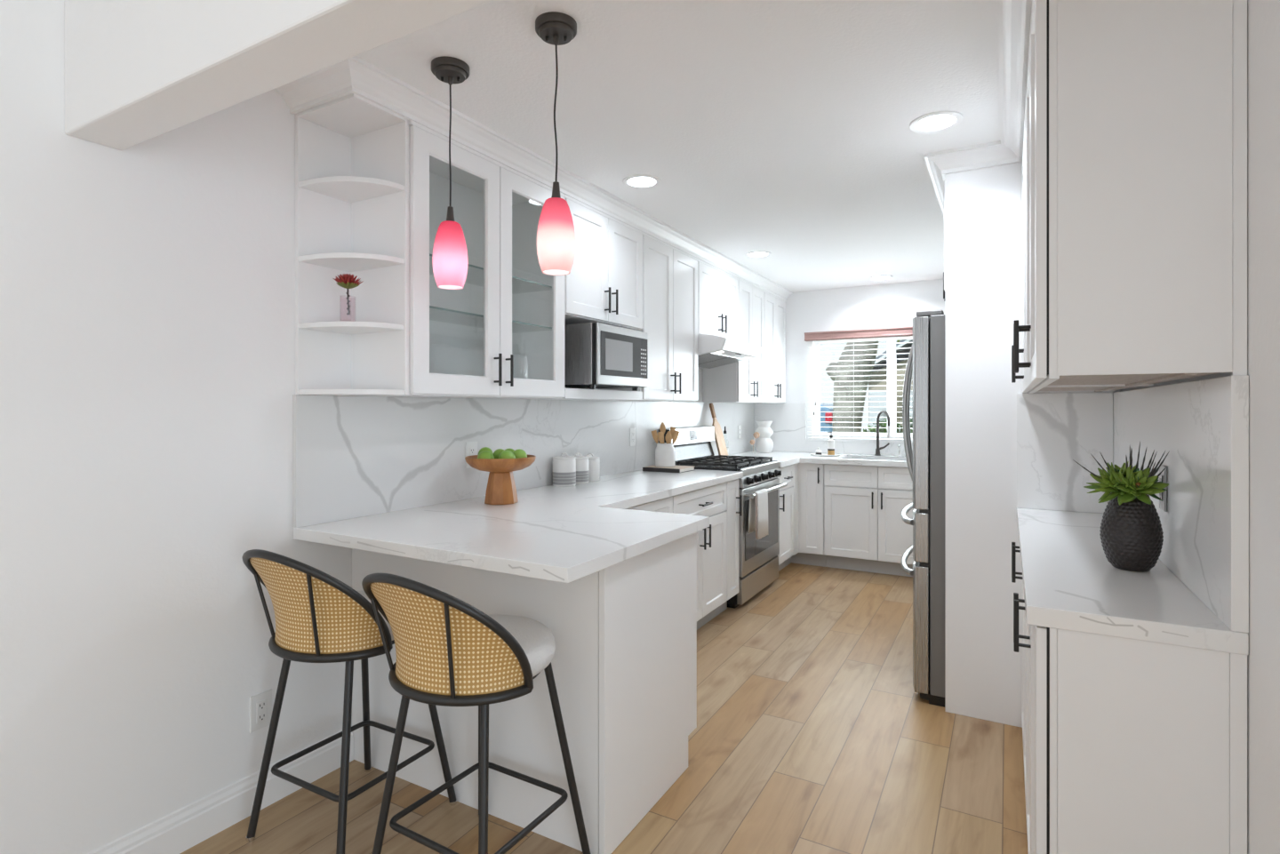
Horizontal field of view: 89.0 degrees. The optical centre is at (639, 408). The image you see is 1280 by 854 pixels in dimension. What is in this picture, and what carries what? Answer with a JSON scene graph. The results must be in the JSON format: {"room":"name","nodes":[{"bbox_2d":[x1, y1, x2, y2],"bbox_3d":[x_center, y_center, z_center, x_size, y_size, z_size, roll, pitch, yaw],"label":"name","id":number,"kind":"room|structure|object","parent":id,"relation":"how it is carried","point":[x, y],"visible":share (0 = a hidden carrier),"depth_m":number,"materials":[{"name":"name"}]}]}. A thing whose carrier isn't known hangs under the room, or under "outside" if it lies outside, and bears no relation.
{"room":"kitchen","nodes":[
{"label":"kitchen","id":0,"kind":"room"},
{"bbox_2d":[64,0,493,150],"bbox_3d":[-0.374,-1.086,1.146,2.554,0.730,0.130,0,0,29],"label":"beam","id":1,"kind":"structure","parent":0,"point":[137,71],"depth_m":1.44,"materials":[{"name":"white paint"}]},
{"bbox_2d":[0,0,735,853],"bbox_3d":[-1.114,-0.121,2.636,0.200,2.900,9.100,0,0,29],"label":"wall","id":2,"kind":"structure","parent":0,"point":[148,287],"depth_m":1.86,"materials":[{"name":"white paint"}]},
{"bbox_2d":[87,730,353,853],"bbox_3d":[-2.122,1.266,0.629,0.016,0.125,4.213,0,0,29],"label":"baseboard","id":3,"kind":"structure","parent":2,"relation":"attached to","point":[177,832],"depth_m":2.04,"materials":[{"name":"white paint"}]},
{"bbox_2d":[249,689,271,733],"bbox_3d":[-1.259,1.007,2.166,0.008,0.118,0.072,0,0,29],"label":"wall outlet","id":4,"kind":"object","parent":2,"relation":"attached to","point":[260,705],"visible":0.95,"depth_m":2.16,"materials":[{"name":"white plastic"}]},
{"bbox_2d":[256,699,266,723],"bbox_3d":[-1.257,1.007,2.165,0.002,0.068,0.034,0,0,29],"label":"socket","id":5,"kind":"object","parent":4,"relation":"attached to","point":[261,704],"depth_m":2.16,"materials":[{"name":"grey plastic"}]},
{"bbox_2d":[295,93,408,395],"bbox_3d":[-1.011,-0.539,2.292,0.314,0.984,0.226,0,0,29],"label":"corner shelf unit","id":6,"kind":"object","parent":2,"relation":"attached to","point":[352,151],"visible":1,"depth_m":2.34,"materials":[{"name":"white paint"}]},
{"bbox_2d":[361,120,564,399],"bbox_3d":[-0.707,-0.539,2.780,0.365,0.984,0.920,0,0,29],"label":"upper cabinet","id":7,"kind":"object","parent":2,"relation":"attached to","point":[501,334],"visible":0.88,"depth_m":2.81,"materials":[{"name":"white paint"}]},
{"bbox_2d":[429,316,551,333],"bbox_3d":[-0.726,-0.377,2.791,0.260,0.008,0.878,0,0,29],"label":"glass shelf","id":8,"kind":"object","parent":7,"relation":"attached to","point":[517,327],"depth_m":2.92,"materials":[{"name":"clear glass"}]},
{"bbox_2d":[292,368,754,527],"bbox_3d":[-0.046,0.059,4.307,0.020,0.740,4.699,0,0,29],"label":"backsplash","id":9,"kind":"structure","parent":2,"relation":"attached to","point":[354,457],"depth_m":2.84,"materials":[{"name":"stone"}]},
{"bbox_2d":[465,441,477,468],"bbox_3d":[-0.772,0.214,2.989,0.008,0.118,0.072,0,0,29],"label":"wall outlet","id":10,"kind":"object","parent":9,"relation":"attached to","point":[471,447],"visible":0.6,"depth_m":2.98,"materials":[{"name":"white plastic"}]},
{"bbox_2d":[469,447,474,455],"bbox_3d":[-0.769,0.214,2.987,0.002,0.068,0.034,0,0,29],"label":"socket","id":11,"kind":"object","parent":10,"relation":"attached to","point":[471,449],"depth_m":2.98,"materials":[{"name":"grey plastic"}]},
{"bbox_2d":[629,427,635,446],"bbox_3d":[-0.048,0.189,4.274,0.008,0.118,0.072,0,0,29],"label":"wall outlet","id":12,"kind":"object","parent":9,"relation":"attached to","point":[632,431],"visible":1,"depth_m":4.26,"materials":[{"name":"white plastic"}]},
{"bbox_2d":[632,432,634,442],"bbox_3d":[-0.045,0.189,4.272,0.002,0.068,0.034,0,0,29],"label":"socket","id":13,"kind":"object","parent":12,"relation":"attached to","point":[633,433],"depth_m":4.27,"materials":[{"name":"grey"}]},
{"bbox_2d":[737,425,741,439],"bbox_3d":[0.915,0.219,5.981,0.008,0.118,0.072,0,0,29],"label":"wall outlet","id":14,"kind":"object","parent":9,"relation":"attached to","point":[739,427],"visible":1,"depth_m":5.97,"materials":[{"name":"white plastic"}]},
{"bbox_2d":[275,56,792,301],"bbox_3d":[0.103,-1.062,4.193,0.393,0.078,4.793,0,0,29],"label":"trim","id":15,"kind":"structure","parent":2,"relation":"attached to","point":[355,75],"depth_m":2.55,"materials":[{"name":"white paint"}]},
{"bbox_2d":[534,194,642,400],"bbox_3d":[-0.293,-0.539,3.515,0.365,0.984,0.762,0,0,29],"label":"upper cabinet","id":16,"kind":"object","parent":2,"relation":"attached to","point":[604,284],"visible":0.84,"depth_m":3.41,"materials":[{"name":"white paint"}]},
{"bbox_2d":[534,388,642,400],"bbox_3d":[-0.311,-0.072,3.525,0.323,0.049,0.760,0,0,29],"label":"niche shelf","id":17,"kind":"object","parent":16,"relation":"attached to","point":[570,394],"depth_m":3.41,"materials":[{"name":"white paint"}]},
{"bbox_2d":[564,322,647,391],"bbox_3d":[-0.247,-0.258,3.489,0.385,0.323,0.507,0,0,29],"label":"microwave","id":18,"kind":"object","parent":16,"relation":"on","point":[597,355],"visible":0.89,"depth_m":3.26,"materials":[{"name":"silver metal"}]},
{"bbox_2d":[597,232,697,401],"bbox_3d":[0.085,-0.539,4.185,0.365,0.984,0.773,0,0,29],"label":"upper cabinet","id":19,"kind":"object","parent":2,"relation":"attached to","point":[669,273],"visible":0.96,"depth_m":4.07,"materials":[{"name":"white paint"}]},
{"bbox_2d":[697,258,738,341],"bbox_3d":[0.463,-0.770,4.856,0.365,0.522,0.763,0,0,29],"label":"upper cabinet","id":20,"kind":"object","parent":2,"relation":"attached to","point":[717,289],"visible":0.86,"depth_m":4.73,"materials":[{"name":"white paint"}]},
{"bbox_2d":[697,334,762,368],"bbox_3d":[0.542,-0.411,4.811,0.507,0.192,0.756,0,0,29],"label":"range hood","id":21,"kind":"object","parent":20,"relation":"attached to","point":[714,351],"visible":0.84,"depth_m":4.60,"materials":[{"name":"white paint"}]},
{"bbox_2d":[700,278,764,402],"bbox_3d":[0.803,-0.539,5.460,0.365,0.984,0.620,0,0,29],"label":"upper cabinet","id":22,"kind":"object","parent":2,"relation":"attached to","point":[742,381],"visible":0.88,"depth_m":5.27,"materials":[{"name":"white paint"}]},
{"bbox_2d":[736,290,785,403],"bbox_3d":[1.112,-0.539,6.008,0.365,0.984,0.634,0,0,29],"label":"upper cabinet","id":23,"kind":"object","parent":2,"relation":"attached to","point":[774,307],"visible":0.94,"depth_m":5.91,"materials":[{"name":"white paint"}]},
{"bbox_2d":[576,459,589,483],"bbox_3d":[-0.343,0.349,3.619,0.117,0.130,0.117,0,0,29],"label":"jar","id":24,"kind":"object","parent":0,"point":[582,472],"depth_m":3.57,"materials":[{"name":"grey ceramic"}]},
{"bbox_2d":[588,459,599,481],"bbox_3d":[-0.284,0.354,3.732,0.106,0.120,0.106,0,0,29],"label":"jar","id":25,"kind":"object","parent":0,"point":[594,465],"depth_m":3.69,"materials":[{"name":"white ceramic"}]},
{"bbox_2d":[180,562,1027,853],"bbox_3d":[0.946,1.379,1.476,5.000,0.100,9.100,0,0,29],"label":"floor","id":26,"kind":"structure","parent":0,"point":[813,734],"depth_m":2.38,"materials":[{"name":"brown wood"}]},
{"bbox_2d":[242,549,456,853],"bbox_3d":[-0.936,0.863,2.057,0.489,0.931,0.548,0,0,28],"label":"bar stool","id":27,"kind":"object","parent":26,"relation":"on","point":[320,619],"visible":0.91,"depth_m":1.89,"materials":[{"name":"beige wicker"}]},
{"bbox_2d":[356,590,393,640],"bbox_3d":[-0.916,0.671,2.094,0.418,0.090,0.410,0,0,28],"label":"seat cushion","id":28,"kind":"object","parent":27,"relation":"on","point":[367,629],"depth_m":1.90,"materials":[{"name":"white fabric"}]},
{"bbox_2d":[361,573,590,853],"bbox_3d":[-0.466,0.863,1.787,0.489,0.931,0.548,0,0,30],"label":"bar stool","id":29,"kind":"object","parent":26,"relation":"on","point":[450,652],"visible":1,"depth_m":1.62,"materials":[{"name":"black metal"}]},
{"bbox_2d":[487,614,555,677],"bbox_3d":[-0.445,0.671,1.823,0.418,0.090,0.410,0,0,30],"label":"seat cushion","id":30,"kind":"object","parent":29,"relation":"on","point":[537,640],"depth_m":1.75,"materials":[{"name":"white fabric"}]},
{"bbox_2d":[352,532,696,853],"bbox_3d":[-0.429,0.893,2.488,1.136,0.872,0.688,0,0,29],"label":"base cabinet","id":31,"kind":"object","parent":26,"relation":"on","point":[624,661],"visible":0.48,"depth_m":2.09,"materials":[{"name":"white paint"}]},
{"bbox_2d":[293,469,743,583],"bbox_3d":[-0.044,0.435,3.137,1.170,0.040,2.663,0,0,29],"label":"countertop","id":32,"kind":"structure","parent":31,"relation":"on","point":[568,534],"depth_m":2.25,"materials":[{"name":"stone"}]},
{"bbox_2d":[464,454,535,504],"bbox_3d":[-0.609,0.312,2.851,0.302,0.204,0.302,0,0,29],"label":"fruit bowl","id":33,"kind":"object","parent":32,"relation":"on","point":[500,489],"visible":0.94,"depth_m":2.79,"materials":[{"name":"brown wood"}]},
{"bbox_2d":[477,447,493,455],"bbox_3d":[-0.683,0.212,2.879,0.067,0.080,0.068,0,0,14],"label":"lime","id":34,"kind":"object","parent":33,"relation":"in","point":[484,448],"visible":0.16,"depth_m":2.86,"materials":[{"name":"green food"}]},
{"bbox_2d":[477,450,494,458],"bbox_3d":[-0.661,0.216,2.791,0.070,0.068,0.071,0,0,-18],"label":"lime","id":35,"kind":"object","parent":33,"relation":"in","point":[485,454],"visible":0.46,"depth_m":2.77,"materials":[{"name":"green food"}]},
{"bbox_2d":[493,448,503,458],"bbox_3d":[-0.613,0.216,2.860,0.068,0.076,0.068,0,0,-45],"label":"lime","id":36,"kind":"object","parent":33,"relation":"in","point":[497,452],"visible":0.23,"depth_m":2.83,"materials":[{"name":"green food"}]},
{"bbox_2d":[498,450,515,458],"bbox_3d":[-0.570,0.216,2.795,0.069,0.069,0.070,0,0,15],"label":"lime","id":37,"kind":"object","parent":33,"relation":"in","point":[506,454],"visible":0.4,"depth_m":2.77,"materials":[{"name":"green food"}]},
{"bbox_2d":[512,448,527,458],"bbox_3d":[-0.531,0.216,2.867,0.067,0.073,0.069,0,0,-20],"label":"lime","id":38,"kind":"object","parent":33,"relation":"in","point":[519,453],"visible":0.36,"depth_m":2.84,"materials":[{"name":"green food"}]},
{"bbox_2d":[552,452,575,487],"bbox_3d":[-0.407,0.325,3.495,0.125,0.179,0.125,0,0,29],"label":"canister","id":39,"kind":"object","parent":32,"relation":"on","point":[564,474],"visible":1,"depth_m":3.44,"materials":[{"name":"white ceramic"}]},
{"bbox_2d":[572,452,589,483],"bbox_3d":[-0.343,0.330,3.619,0.117,0.169,0.117,0,0,29],"label":"canister","id":40,"kind":"object","parent":32,"relation":"on","point":[582,472],"visible":0.65,"depth_m":3.57,"materials":[{"name":"white ceramic"}]},
{"bbox_2d":[586,453,599,481],"bbox_3d":[-0.284,0.335,3.732,0.106,0.159,0.106,0,0,29],"label":"canister","id":41,"kind":"object","parent":32,"relation":"on","point":[594,462],"visible":0.71,"depth_m":3.69,"materials":[{"name":"white ceramic"}]},
{"bbox_2d":[642,465,694,472],"bbox_3d":[0.192,0.401,4.321,0.268,0.026,0.233,0,0,29],"label":"book","id":42,"kind":"object","parent":32,"relation":"on","point":[651,468],"visible":0.95,"depth_m":4.24,"materials":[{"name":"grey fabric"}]},
{"bbox_2d":[655,442,675,467],"bbox_3d":[0.168,0.311,4.342,0.134,0.154,0.134,0,0,29],"label":"utensil crock","id":43,"kind":"object","parent":42,"relation":"on","point":[665,453],"visible":0.96,"depth_m":4.29,"materials":[{"name":"white ceramic"}]},
{"bbox_2d":[651,430,657,443],"bbox_3d":[0.118,0.261,4.353,0.086,0.232,0.011,0,0,12],"label":"wooden utensil","id":44,"kind":"object","parent":43,"relation":"in","point":[654,432],"visible":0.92,"depth_m":4.35,"materials":[{"name":"brown wood"}]},
{"bbox_2d":[657,432,663,443],"bbox_3d":[0.148,0.266,4.306,0.028,0.222,0.068,0,0,44],"label":"wooden utensil","id":45,"kind":"object","parent":43,"relation":"in","point":[660,436],"visible":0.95,"depth_m":4.29,"materials":[{"name":"brown wood"}]},
{"bbox_2d":[659,422,665,443],"bbox_3d":[0.163,0.236,4.381,0.035,0.281,0.065,0,0,-29],"label":"wooden utensil","id":46,"kind":"object","parent":43,"relation":"in","point":[662,428],"visible":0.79,"depth_m":4.39,"materials":[{"name":"brown wood"}]},
{"bbox_2d":[665,431,671,443],"bbox_3d":[0.182,0.265,4.319,0.047,0.224,0.025,0,0,37],"label":"wooden utensil","id":47,"kind":"object","parent":43,"relation":"in","point":[668,435],"visible":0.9,"depth_m":4.31,"materials":[{"name":"brown wood"}]},
{"bbox_2d":[669,426,675,443],"bbox_3d":[0.202,0.251,4.373,0.080,0.252,0.021,0,0,-34],"label":"wooden utensil","id":48,"kind":"object","parent":43,"relation":"in","point":[672,429],"visible":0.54,"depth_m":4.38,"materials":[{"name":"brown wood"}]},
{"bbox_2d":[672,430,679,445],"bbox_3d":[0.220,0.261,4.338,0.087,0.232,0.010,0,0,4],"label":"wooden utensil","id":49,"kind":"object","parent":43,"relation":"in","point":[676,434],"visible":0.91,"depth_m":4.33,"materials":[{"name":"brown wood"}]},
{"bbox_2d":[624,496,672,512],"bbox_3d":[-0.261,0.893,3.235,0.649,0.872,0.758,0,0,29],"label":"base cabinet","id":50,"kind":"object","parent":26,"relation":"on","point":[665,505],"visible":0.02,"depth_m":3.29,"materials":[{"name":"white paint"}]},
{"bbox_2d":[672,482,727,630],"bbox_3d":[0.111,0.893,3.896,0.649,0.872,0.753,0,0,29],"label":"base cabinet","id":51,"kind":"object","parent":26,"relation":"on","point":[711,501],"visible":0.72,"depth_m":3.87,"materials":[{"name":"white paint"}]},
{"bbox_2d":[658,425,787,608],"bbox_3d":[0.628,0.736,4.757,0.694,1.186,0.804,0,0,29],"label":"gas range","id":52,"kind":"object","parent":26,"relation":"on","point":[758,560],"visible":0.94,"depth_m":4.64,"materials":[{"name":"silver metal"}]},
{"bbox_2d":[690,431,695,439],"bbox_3d":[0.395,0.200,4.863,0.005,0.058,0.078,0,0,29],"label":"print","id":53,"kind":"object","parent":52,"relation":"attached to","point":[692,433],"depth_m":4.86,"materials":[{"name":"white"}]},
{"bbox_2d":[674,459,777,471],"bbox_3d":[0.603,0.411,4.771,0.586,0.024,0.804,0,0,29],"label":"cooktop","id":54,"kind":"object","parent":52,"relation":"in","point":[748,465],"depth_m":4.54,"materials":[{"name":"black metal"}]},
{"bbox_2d":[748,488,768,539],"bbox_3d":[0.798,0.711,4.390,0.067,0.316,0.234,0,0,29],"label":"dish towel","id":55,"kind":"object","parent":52,"relation":"hanging from","point":[758,505],"visible":0.94,"depth_m":4.36,"materials":[{"name":"white fabric"}]},
{"bbox_2d":[713,479,742,617],"bbox_3d":[0.350,0.893,4.319,0.649,0.872,0.214,0,0,29],"label":"base cabinet","id":56,"kind":"object","parent":26,"relation":"on","point":[734,500],"visible":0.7,"depth_m":4.20,"materials":[{"name":"white paint"}]},
{"bbox_2d":[776,464,793,571],"bbox_3d":[0.913,0.893,5.320,0.649,0.872,0.432,0,0,29],"label":"base cabinet","id":57,"kind":"object","parent":26,"relation":"on","point":[786,493],"visible":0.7,"depth_m":5.21,"materials":[{"name":"white paint"}]},
{"bbox_2d":[783,463,826,567],"bbox_3d":[1.285,0.893,5.803,0.822,0.872,0.768,0,0,29],"label":"base cabinet","id":58,"kind":"object","parent":26,"relation":"on","point":[808,486],"visible":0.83,"depth_m":5.43,"materials":[{"name":"white paint"}]},
{"bbox_2d":[728,450,907,467],"bbox_3d":[1.917,0.435,5.211,2.550,0.040,1.236,0,0,29],"label":"countertop","id":59,"kind":"structure","parent":58,"relation":"on","point":[786,459],"depth_m":5.41,"materials":[{"name":"stone"}]},
{"bbox_2d":[709,403,727,455],"bbox_3d":[0.633,0.186,5.323,0.138,0.456,0.156,0,0,29],"label":"cutting board","id":60,"kind":"object","parent":59,"relation":"on","point":[722,450],"visible":0.86,"depth_m":5.31,"materials":[{"name":"brown wood"}]},
{"bbox_2d":[755,421,773,452],"bbox_3d":[1.167,0.267,6.115,0.166,0.294,0.166,0,0,29],"label":"vase","id":61,"kind":"object","parent":59,"relation":"on","point":[764,444],"visible":0.96,"depth_m":6.05,"materials":[{"name":"white ceramic"}]},
{"bbox_2d":[810,453,840,456],"bbox_3d":[1.610,0.407,5.658,0.262,0.014,0.147,0,0,29],"label":"soap tray","id":62,"kind":"object","parent":59,"relation":"on","point":[812,454],"visible":0.91,"depth_m":5.62,"materials":[{"name":"white ceramic"}]},
{"bbox_2d":[815,447,821,455],"bbox_3d":[1.555,0.374,5.672,0.054,0.066,0.054,0,0,29],"label":"dish brush","id":63,"kind":"object","parent":62,"relation":"on","point":[818,452],"visible":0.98,"depth_m":5.65,"materials":[{"name":"white plastic"}]},
{"bbox_2d":[826,432,834,455],"bbox_3d":[1.653,0.305,5.634,0.059,0.204,0.059,0,0,-35],"label":"soap bottle","id":64,"kind":"object","parent":62,"relation":"on","point":[830,443],"visible":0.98,"depth_m":5.61,"materials":[{"name":"brown liquid"}]},
{"bbox_2d":[874,410,890,455],"bbox_3d":[2.123,0.216,5.631,0.099,0.396,0.207,0,0,-16],"label":"kitchen faucet","id":65,"kind":"object","parent":59,"relation":"on","point":[877,450],"visible":1,"depth_m":5.67,"materials":[{"name":"metal"}]},
{"bbox_2d":[897,443,903,456],"bbox_3d":[2.223,0.360,5.574,0.044,0.108,0.108,0,0,29],"label":"soap dispenser","id":66,"kind":"object","parent":59,"relation":"on","point":[900,444],"visible":1,"depth_m":5.59,"materials":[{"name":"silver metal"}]},
{"bbox_3d":[1.038,0.369,5.958,0.044,0.090,0.044,0,0,29],"label":"bud vase","id":67,"kind":"object","parent":59,"relation":"on","visible":0},
{"bbox_2d":[753,432,759,439],"bbox_3d":[1.067,0.311,6.006,0.057,0.183,0.115,0,0,29],"label":"dried flower","id":68,"kind":"object","parent":67,"relation":"in","point":[756,435],"visible":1,"depth_m":6.01,"materials":[{"name":"beige plant"}]},
{"bbox_2d":[824,464,914,576],"bbox_3d":[2.034,0.893,5.426,0.850,0.872,0.688,0,0,29],"label":"base cabinet","id":69,"kind":"object","parent":26,"relation":"on","point":[865,530],"visible":0.84,"depth_m":5.21,"materials":[{"name":"white paint"}]},
{"bbox_2d":[900,310,945,707],"bbox_3d":[1.734,0.446,3.191,0.830,1.766,0.910,0,0,29],"label":"refrigerator","id":70,"kind":"object","parent":26,"relation":"on","point":[926,360],"visible":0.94,"depth_m":2.92,"materials":[{"name":"grey metal"}]},
{"bbox_2d":[1011,542,1026,816],"bbox_3d":[1.526,0.893,2.300,0.371,0.872,0.768,0,0,29],"label":"bar cabinet","id":71,"kind":"object","parent":26,"relation":"on","point":[1014,577],"visible":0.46,"depth_m":2.35,"materials":[{"name":"white paint"}]},
{"bbox_2d":[945,161,1120,727],"bbox_3d":[1.612,0.150,2.705,0.622,2.358,0.020,0,0,29],"label":"panel","id":72,"kind":"object","parent":26,"relation":"on","point":[983,206],"visible":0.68,"depth_m":2.78,"materials":[{"name":"white paint"}]},
{"bbox_2d":[1013,592,1247,853],"bbox_3d":[1.148,0.893,1.629,0.371,0.872,0.772,0,0,29],"label":"bar cabinet","id":73,"kind":"object","parent":26,"relation":"on","point":[1134,747],"visible":0.81,"depth_m":1.29,"materials":[{"name":"white paint"}]},
{"bbox_2d":[1016,507,1248,655],"bbox_3d":[1.345,0.435,1.956,0.352,0.040,1.546,0,0,29],"label":"countertop","id":74,"kind":"structure","parent":73,"relation":"on","point":[1069,582],"depth_m":1.46,"materials":[{"name":"stone"}]},
{"bbox_2d":[1072,441,1169,571],"bbox_3d":[1.251,0.249,1.687,0.182,0.330,0.169,0,0,29],"label":"potted plant","id":75,"kind":"object","parent":74,"relation":"on","point":[1131,534],"visible":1,"depth_m":1.64,"materials":[{"name":"black ceramic"}]},
{"bbox_2d":[356,0,1000,292],"bbox_3d":[0.940,-1.176,3.477,2.554,0.150,5.220,0,0,29],"label":"ceiling","id":76,"kind":"structure","parent":0,"point":[780,128],"depth_m":2.38,"materials":[{"name":"white paint"}]},
{"bbox_2d":[431,56,469,289],"bbox_3d":[-0.611,-0.745,2.098,0.120,0.712,0.120,0,0,29],"label":"pendant lamp","id":77,"kind":"object","parent":76,"relation":"hanging from","point":[450,252],"visible":1,"depth_m":2.06,"materials":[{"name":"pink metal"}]},
{"bbox_2d":[535,11,576,275],"bbox_3d":[-0.241,-0.745,1.869,0.120,0.712,0.120,0,0,29],"label":"pendant lamp","id":78,"kind":"object","parent":76,"relation":"hanging from","point":[556,235],"visible":1,"depth_m":1.83,"materials":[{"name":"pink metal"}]},
{"bbox_2d":[622,174,661,188],"bbox_3d":[0.009,-1.098,3.161,0.188,0.007,0.188,0,0,29],"label":"recessed light","id":79,"kind":"object","parent":76,"relation":"in","point":[638,180],"visible":1,"depth_m":3.15,"materials":[{"name":"white paint"}]},
{"bbox_2d":[744,250,771,257],"bbox_3d":[0.845,-1.098,4.656,0.188,0.007,0.188,0,0,29],"label":"recessed light","id":80,"kind":"object","parent":76,"relation":"in","point":[759,253],"visible":1,"depth_m":4.66,"materials":[{"name":"white paint"}]},
{"bbox_2d":[869,274,892,279],"bbox_3d":[2.025,-1.098,5.477,0.188,0.007,0.188,0,0,29],"label":"recessed light","id":81,"kind":"object","parent":76,"relation":"in","point":[883,276],"visible":1,"depth_m":5.47,"materials":[{"name":"white paint"}]},
{"bbox_2d":[909,110,963,133],"bbox_3d":[1.138,-1.098,2.504,0.188,0.007,0.188,0,0,29],"label":"recessed light","id":82,"kind":"object","parent":76,"relation":"in","point":[939,121],"visible":1,"depth_m":2.50,"materials":[{"name":"white paint"}]},
{"bbox_2d":[784,279,945,440],"bbox_3d":[2.255,-0.121,5.811,2.554,2.900,0.140,0,0,29],"label":"wall","id":83,"kind":"structure","parent":0,"point":[888,305],"depth_m":5.98,"materials":[{"name":"white paint"}]},
{"bbox_2d":[754,403,912,455],"bbox_3d":[2.224,0.184,5.736,2.532,0.460,0.019,0,0,29],"label":"backsplash","id":84,"kind":"structure","parent":83,"relation":"attached to","point":[788,424],"depth_m":6.15,"materials":[{"name":"stone"}]},
{"bbox_2d":[808,336,912,443],"bbox_3d":[2.198,-0.177,5.801,1.365,0.958,0.155,0,0,29],"label":"window","id":85,"kind":"structure","parent":83,"relation":"in","point":[892,368],"depth_m":5.82,"materials":[{"name":"white paint"}]},
{"bbox_2d":[804,326,912,439],"bbox_3d":[2.157,-0.219,5.738,1.405,0.964,0.080,0,0,29],"label":"window blind","id":86,"kind":"object","parent":85,"relation":"attached to","point":[897,332],"visible":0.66,"depth_m":5.84,"materials":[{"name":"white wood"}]},
{"bbox_2d":[1120,0,1279,853],"bbox_3d":[2.130,-0.121,2.846,0.140,2.900,5.550,0,0,29],"label":"wall","id":87,"kind":"structure","parent":0,"point":[1263,16],"depth_m":1.14,"materials":[{"name":"white paint"}]},
{"bbox_2d":[943,180,945,301],"bbox_3d":[1.832,-0.774,3.145,0.666,0.515,0.962,0,0,29],"label":"upper cabinet","id":88,"kind":"object","parent":87,"relation":"attached to","point":[944,272],"visible":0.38,"depth_m":2.87,"materials":[{"name":"white paint"}]},
{"bbox_2d":[924,0,1031,215],"bbox_3d":[1.715,-1.062,3.376,0.495,0.078,4.631,0,0,22],"label":"trim","id":89,"kind":"structure","parent":87,"relation":"attached to","point":[1014,16],"depth_m":2.32,"materials":[{"name":"white paint"}]},
{"bbox_2d":[1016,392,1112,513],"bbox_3d":[1.711,0.177,2.632,0.326,0.475,0.012,0,0,29],"label":"backsplash","id":90,"kind":"structure","parent":87,"relation":"attached to","point":[1054,430],"depth_m":2.63,"materials":[{"name":"stone"}]},
{"bbox_2d":[1011,91,1134,393],"bbox_3d":[1.518,-0.546,2.305,0.351,0.970,0.768,0,0,29],"label":"wall cabinet","id":91,"kind":"object","parent":87,"relation":"attached to","point":[1024,389],"visible":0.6,"depth_m":2.34,"materials":[{"name":"white paint"}]},
{"bbox_2d":[1013,0,1247,388],"bbox_3d":[1.149,-0.546,1.630,0.372,0.970,0.770,0,0,29],"label":"wall cabinet","id":92,"kind":"object","parent":87,"relation":"attached to","point":[1137,109],"visible":1,"depth_m":1.29,"materials":[{"name":"white paint"}]},
{"bbox_2d":[1113,375,1248,632],"bbox_3d":[1.485,0.177,1.871,0.025,0.475,1.534,0,0,29],"label":"backsplash","id":93,"kind":"structure","parent":87,"relation":"attached to","point":[1204,424],"depth_m":1.39,"materials":[{"name":"stone"}]},
{"bbox_2d":[1159,464,1167,511],"bbox_3d":[1.382,0.211,1.724,0.008,0.118,0.072,0,0,29],"label":"wall outlet","id":94,"kind":"object","parent":93,"relation":"attached to","point":[1163,477],"visible":0.63,"depth_m":1.70,"materials":[{"name":"white plastic"}]},
{"bbox_2d":[1159,474,1162,501],"bbox_3d":[1.380,0.211,1.725,0.002,0.068,0.034,0,0,29],"label":"socket","id":95,"kind":"object","parent":94,"relation":"attached to","point":[1161,476],"depth_m":1.72,"materials":[{"name":"grey plastic"}]},
{"label":"outside","id":96,"kind":"structure","parent":0,"visible":0},
{"bbox_3d":[7.216,1.679,16.882,24.000,0.100,23.500,0,0,29],"label":"lawn","id":97,"kind":"structure","parent":96,"visible":0},
{"bbox_2d":[820,403,832,432],"bbox_3d":[2.420,0.749,15.194,4.500,1.760,1.750,0,0,29],"label":"car","id":98,"kind":"object","parent":97,"relation":"on","point":[826,420],"visible":0.15,"depth_m":13.46,"materials":[{"name":"blue paint"}]},
{"bbox_2d":[824,412,832,423],"bbox_3d":[3.917,0.199,13.472,0.140,0.220,0.180,0,0,29],"label":"tail lamp","id":99,"kind":"object","parent":98,"relation":"attached to","point":[828,415],"depth_m":13.40,"materials":[{"name":"red"}]},
{"bbox_2d":[825,341,878,432],"bbox_3d":[4.097,-1.934,10.587,3.706,7.121,3.196,0,0,29],"label":"tree","id":100,"kind":"object","parent":97,"relation":"on","point":[856,401],"visible":0.09,"depth_m":10.47,"materials":[{"name":"green plant"}]},
{"bbox_2d":[863,419,903,433],"bbox_3d":[4.481,0.910,11.932,0.832,1.437,0.847,0,0,-37],"label":"shrub","id":101,"kind":"object","parent":97,"relation":"on","point":[872,430],"visible":0.1,"depth_m":11.86,"materials":[{"name":"green plant"}]},
{"bbox_2d":[868,339,912,433],"bbox_3d":[7.306,-0.081,15.890,3.270,3.420,3.540,0,0,29],"label":"house","id":102,"kind":"structure","parent":97,"relation":"on","point":[877,396],"depth_m":15.13,"materials":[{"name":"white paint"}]},
{"bbox_2d":[909,416,912,433],"bbox_3d":[5.559,0.841,12.816,0.950,1.576,0.835,0,0,29],"label":"shrub","id":103,"kind":"object","parent":97,"relation":"on","point":[911,420],"visible":0.02,"depth_m":12.75,"materials":[{"name":"green plant"}]},
{"bbox_3d":[-1.010,-0.341,2.252,0.051,0.090,0.051,0,0,29],"label":"glass vase","id":104,"kind":"object","parent":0,"visible":0},
{"bbox_2d":[333,273,362,314],"bbox_3d":[-1.010,-0.392,2.253,0.094,0.141,0.096,0,0,-2],"label":"flower","id":105,"kind":"object","parent":104,"relation":"in","point":[346,281],"visible":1,"depth_m":2.23,"materials":[{"name":"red plant"}]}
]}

